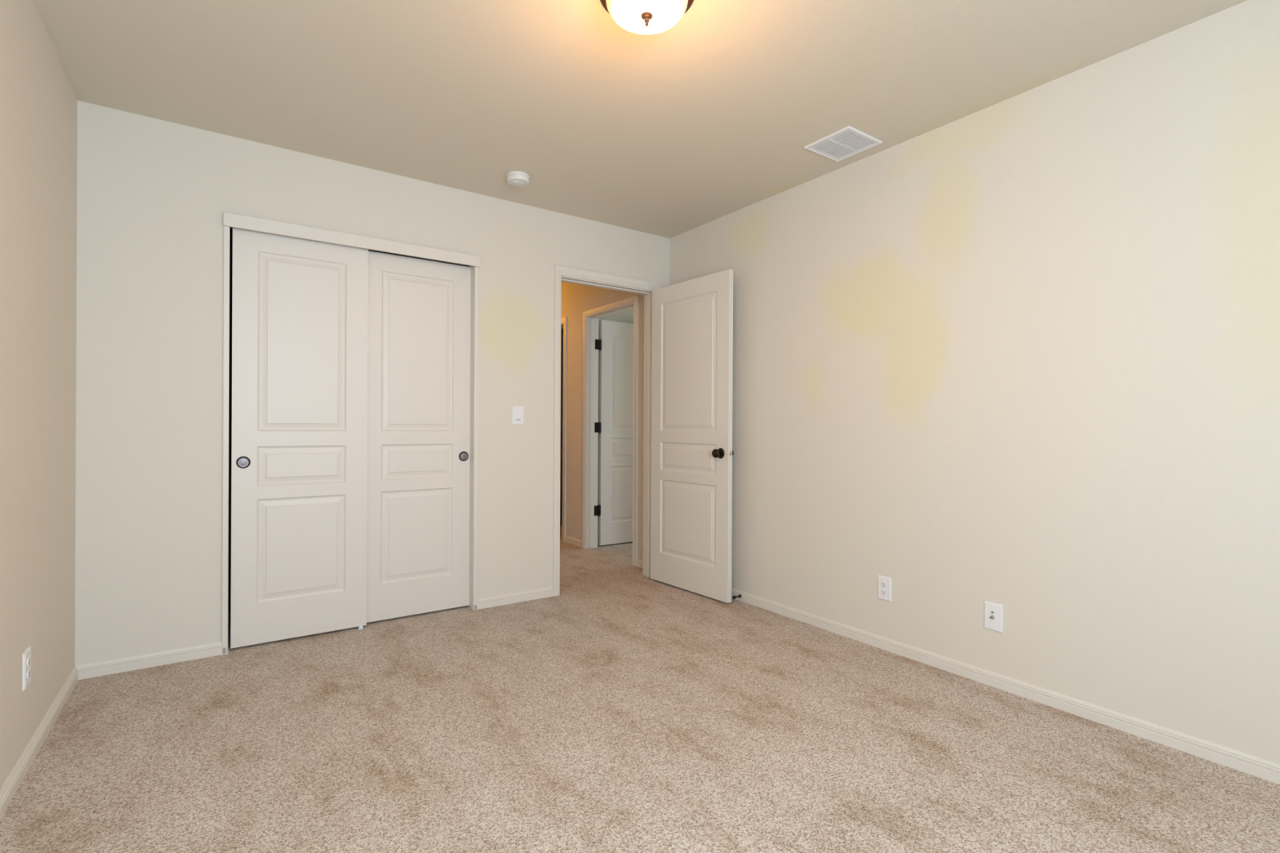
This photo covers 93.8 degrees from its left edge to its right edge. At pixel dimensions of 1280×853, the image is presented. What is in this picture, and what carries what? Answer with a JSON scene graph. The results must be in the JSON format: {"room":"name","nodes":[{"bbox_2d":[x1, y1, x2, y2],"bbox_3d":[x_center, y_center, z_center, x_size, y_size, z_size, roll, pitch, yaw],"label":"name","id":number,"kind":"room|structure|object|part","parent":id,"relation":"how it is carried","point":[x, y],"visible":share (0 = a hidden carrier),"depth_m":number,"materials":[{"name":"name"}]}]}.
{"room":"empty bedroom","nodes":[
{"label":"empty bedroom","id":0,"kind":"room"},
{"bbox_2d":[0,0,77,790],"bbox_3d":[-1.123,-0.145,0.649,0.100,2.440,4.500,0,0,-35],"label":"wall","id":1,"kind":"structure","parent":0,"point":[38,102],"depth_m":1.95,"materials":[{"name":"beige paint"}]},
{"bbox_2d":[22,646,31,690],"bbox_3d":[-1.927,0.760,1.883,0.009,0.114,0.072,0,0,-35],"label":"wall outlet","id":2,"kind":"object","parent":1,"relation":"attached to","point":[27,654],"visible":1,"depth_m":1.87,"materials":[{"name":"white plastic"}]},
{"bbox_2d":[26,656,31,666],"bbox_3d":[-1.924,0.740,1.884,0.003,0.027,0.034,0,0,-35],"label":"receptacle","id":3,"kind":"object","parent":2,"relation":"attached to","point":[28,658],"depth_m":1.88,"materials":[{"name":"grey plastic"}]},
{"bbox_2d":[26,668,31,679],"bbox_3d":[-1.925,0.779,1.884,0.003,0.027,0.034,0,0,-35],"label":"receptacle","id":4,"kind":"object","parent":2,"relation":"attached to","point":[28,670],"depth_m":1.88,"materials":[{"name":"grey plastic"}]},
{"bbox_2d":[0,666,78,820],"bbox_3d":[-1.113,1.046,0.723,0.012,0.058,4.400,0,0,-35],"label":"baseboard","id":5,"kind":"structure","parent":1,"relation":"attached to","point":[15,779],"depth_m":1.94,"materials":[{"name":"beige paint"}]},
{"bbox_2d":[227,228,467,612],"bbox_3d":[-2.060,-0.152,3.687,2.055,2.440,0.080,0,0,-35],"label":"wall","id":6,"kind":"structure","parent":0,"point":[231,229],"depth_m":3.43,"materials":[{"name":"grey paint"}]},
{"bbox_2d":[75,100,669,666],"bbox_3d":[0.112,-0.141,4.333,6.355,2.440,0.115,0,0,-35],"label":"wall","id":7,"kind":"structure","parent":0,"point":[153,195],"depth_m":2.76,"materials":[{"name":"beige paint"}]},
{"bbox_2d":[75,641,227,679],"bbox_3d":[-2.159,1.039,2.668,0.532,0.058,0.012,0,0,-35],"label":"baseboard","id":8,"kind":"structure","parent":7,"relation":"attached to","point":[162,658],"depth_m":2.65,"materials":[{"name":"beige paint"}]},
{"bbox_2d":[230,227,368,648],"bbox_3d":[-1.708,0.055,3.032,0.598,2.007,0.037,0,0,-35],"label":"door","id":9,"kind":"structure","parent":7,"relation":"in","point":[300,306],"depth_m":3.01,"materials":[{"name":"beige paint"}]},
{"bbox_3d":[-1.905,0.172,2.873,0.044,0.044,0.002,0,0,-35],"label":"finger pull","id":10,"kind":"part","parent":9,"relation":"part of","materials":[{"name":"grey metal"}]},
{"bbox_2d":[222,226,479,653],"bbox_3d":[-1.488,0.038,3.207,1.228,2.066,0.130,0,0,-35],"label":"trim","id":11,"kind":"structure","parent":7,"relation":"attached to","point":[474,270],"depth_m":3.49,"materials":[{"name":"beige paint"}]},
{"bbox_2d":[222,211,480,266],"bbox_3d":[-1.478,-0.968,3.201,1.234,0.064,0.144,0,0,-35],"label":"trim","id":12,"kind":"structure","parent":7,"relation":"attached to","point":[232,220],"depth_m":3.09,"materials":[{"name":"beige paint"}]},
{"bbox_2d":[366,250,471,622],"bbox_3d":[-1.262,0.057,3.395,0.600,2.007,0.037,0,0,-35],"label":"door","id":13,"kind":"structure","parent":7,"relation":"in","point":[419,362],"depth_m":3.38,"materials":[{"name":"beige paint"}]},
{"bbox_3d":[-1.040,0.176,3.530,0.044,0.044,0.002,0,0,-35],"label":"finger pull","id":14,"kind":"part","parent":13,"relation":"part of","materials":[{"name":"grey metal"}]},
{"bbox_2d":[472,586,553,610],"bbox_3d":[-0.763,1.046,3.647,0.526,0.058,0.012,0,0,-35],"label":"baseboard","id":15,"kind":"structure","parent":7,"relation":"attached to","point":[486,602],"depth_m":3.64,"materials":[{"name":"beige paint"}]},
{"bbox_2d":[511,405,524,424],"bbox_3d":[-0.744,-0.068,3.657,0.076,0.112,0.010,0,0,-35],"label":"light switch","id":16,"kind":"object","parent":7,"relation":"attached to","point":[517,412],"visible":1,"depth_m":3.65,"materials":[{"name":"white plastic"}]},
{"bbox_2d":[552,264,660,595],"bbox_3d":[-0.204,0.026,4.033,0.832,2.103,0.015,0,0,-35],"label":"trim","id":17,"kind":"structure","parent":7,"relation":"attached to","point":[559,270],"depth_m":3.81,"materials":[{"name":"beige paint"}]},
{"bbox_2d":[561,275,652,577],"bbox_3d":[-0.242,0.051,4.086,0.774,2.052,0.115,0,0,-35],"label":"trim","id":18,"kind":"structure","parent":7,"relation":"attached to","point":[647,294],"depth_m":4.28,"materials":[{"name":"beige paint"}]},
{"bbox_2d":[642,401,644,574],"bbox_3d":[-0.279,0.029,4.139,0.858,2.096,0.015,0,0,-35],"label":"trim","id":19,"kind":"structure","parent":7,"relation":"attached to","point":[643,402],"depth_m":4.36,"materials":[{"name":"beige paint"}]},
{"bbox_2d":[650,269,733,603],"bbox_3d":[0.318,0.057,3.926,0.156,2.022,0.753,0,0,-38],"label":"door","id":20,"kind":"structure","parent":7,"relation":"in","point":[692,452],"depth_m":3.87,"materials":[{"name":"beige paint"}]},
{"bbox_3d":[0.469,0.164,3.650,0.052,0.055,0.055,0,0,-38],"label":"knob","id":21,"kind":"part","parent":20,"relation":"part of","materials":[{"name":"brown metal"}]},
{"bbox_2d":[560,328,563,512],"bbox_3d":[-0.349,-0.147,7.909,3.005,2.440,0.100,0,0,-35],"label":"wall","id":22,"kind":"structure","parent":0,"point":[562,330],"depth_m":7.41,"materials":[{"name":"beige paint"}]},
{"bbox_2d":[597,309,633,545],"bbox_3d":[0.748,-0.140,6.257,2.905,2.440,0.065,0,0,-35],"label":"wall","id":23,"kind":"structure","parent":0,"point":[627,316],"depth_m":5.50,"materials":[{"name":"beige paint"}]},
{"bbox_2d":[0,512,1279,852],"bbox_3d":[0.455,1.131,3.837,6.355,0.100,7.900,0,0,-35],"label":"floor","id":24,"kind":"structure","parent":0,"point":[624,709],"depth_m":1.99,"materials":[{"name":"beige carpet"}]},
{"bbox_2d":[357,625,363,629],"bbox_3d":[-1.505,1.062,3.207,0.024,0.018,0.106,0,0,-35],"label":"guide","id":25,"kind":"object","parent":24,"relation":"on","point":[360,627],"visible":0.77,"depth_m":3.16,"materials":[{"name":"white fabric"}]},
{"bbox_2d":[33,0,1246,238],"bbox_3d":[0.468,-1.409,3.835,6.355,0.100,7.900,0,0,-35],"label":"ceiling","id":26,"kind":"structure","parent":0,"point":[713,115],"depth_m":2.33,"materials":[{"name":"beige paint"}]},
{"bbox_2d":[506,170,530,186],"bbox_3d":[-0.663,-1.341,3.256,0.128,0.046,0.128,0,0,-35],"label":"smoke detector","id":27,"kind":"object","parent":26,"relation":"attached to","point":[515,178],"visible":1,"depth_m":3.22,"materials":[{"name":"white plastic"}]},
{"bbox_2d":[600,0,693,34],"bbox_3d":[0.021,-1.294,1.837,0.300,0.130,0.300,0,0,-35],"label":"ceiling light","id":28,"kind":"object","parent":26,"relation":"attached to","point":[636,16],"visible":1,"depth_m":1.84,"materials":[{"name":"white glass"}]},
{"bbox_2d":[804,125,882,161],"bbox_3d":[0.975,-1.352,2.876,0.260,0.008,0.254,0,0,-35],"label":"ceiling vent","id":29,"kind":"object","parent":26,"relation":"in","point":[848,141],"visible":1,"depth_m":2.86,"materials":[{"name":"white metal"}]},
{"bbox_2d":[560,0,1279,764],"bbox_3d":[0.586,-0.139,3.863,0.120,2.440,7.800,0,0,-35],"label":"wall","id":30,"kind":"structure","parent":0,"point":[1020,353],"depth_m":2.36,"materials":[{"name":"beige paint"}]},
{"bbox_2d":[560,316,567,542],"bbox_3d":[-0.936,0.024,5.914,0.015,2.095,0.855,0,0,-35],"label":"trim","id":31,"kind":"structure","parent":30,"relation":"attached to","point":[563,320],"depth_m":5.57,"materials":[{"name":"beige paint"}]},
{"bbox_2d":[564,535,581,547],"bbox_3d":[-0.603,1.045,5.436,0.012,0.058,0.317,0,0,-35],"label":"baseboard","id":32,"kind":"structure","parent":30,"relation":"attached to","point":[568,540],"depth_m":5.44,"materials":[{"name":"beige paint"}]},
{"bbox_2d":[586,303,633,548],"bbox_3d":[-0.210,0.049,4.993,0.115,2.054,0.764,0,0,-35],"label":"trim","id":33,"kind":"structure","parent":30,"relation":"attached to","point":[592,451],"depth_m":5.28,"materials":[{"name":"beige paint"}]},
{"bbox_2d":[581,294,639,566],"bbox_3d":[-0.264,0.029,4.956,0.015,2.095,0.852,0,0,-35],"label":"trim","id":34,"kind":"structure","parent":30,"relation":"attached to","point":[634,300],"depth_m":4.65,"materials":[{"name":"beige paint"}]},
{"bbox_2d":[594,320,633,545],"bbox_3d":[-0.085,0.057,5.537,0.790,2.016,0.045,0,0,-34],"label":"door","id":35,"kind":"structure","parent":30,"relation":"in","point":[615,427],"depth_m":5.43,"materials":[{"name":"beige paint"}]},
{"bbox_2d":[636,559,642,568],"bbox_3d":[0.046,1.049,4.510,0.012,0.058,0.241,0,0,-35],"label":"baseboard","id":36,"kind":"structure","parent":30,"relation":"attached to","point":[639,562],"depth_m":4.57,"materials":[{"name":"beige paint"}]},
{"bbox_2d":[877,575,891,601],"bbox_3d":[1.190,0.789,2.918,0.009,0.114,0.072,0,0,-35],"label":"wall outlet","id":37,"kind":"object","parent":30,"relation":"attached to","point":[884,584],"visible":1,"depth_m":2.91,"materials":[{"name":"white plastic"}]},
{"bbox_2d":[880,581,887,587],"bbox_3d":[1.188,0.770,2.916,0.003,0.027,0.034,0,0,-35],"label":"receptacle","id":38,"kind":"object","parent":37,"relation":"attached to","point":[883,584],"depth_m":2.91,"materials":[{"name":"grey plastic"}]},
{"bbox_2d":[880,589,887,595],"bbox_3d":[1.188,0.809,2.916,0.003,0.027,0.034,0,0,-35],"label":"receptacle","id":39,"kind":"object","parent":37,"relation":"attached to","point":[883,592],"depth_m":2.91,"materials":[{"name":"grey plastic"}]},
{"bbox_2d":[983,600,1002,632],"bbox_3d":[1.474,0.797,2.504,0.019,0.114,0.072,0,0,-35],"label":"cable plate","id":40,"kind":"object","parent":30,"relation":"attached to","point":[993,612],"visible":1,"depth_m":2.50,"materials":[{"name":"white plastic"}]},
{"bbox_2d":[731,587,1279,784],"bbox_3d":[1.461,1.058,2.527,0.012,0.058,4.400,0,0,-35],"label":"baseboard","id":41,"kind":"structure","parent":30,"relation":"attached to","point":[1262,768],"depth_m":2.32,"materials":[{"name":"beige paint"}]},
{"bbox_2d":[732,594,741,599],"bbox_3d":[0.598,1.052,3.695,0.060,0.022,0.022,0,0,-35],"label":"door stop","id":42,"kind":"object","parent":41,"relation":"attached to","point":[740,595],"visible":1,"depth_m":3.69,"materials":[{"name":"black metal"}]}
]}

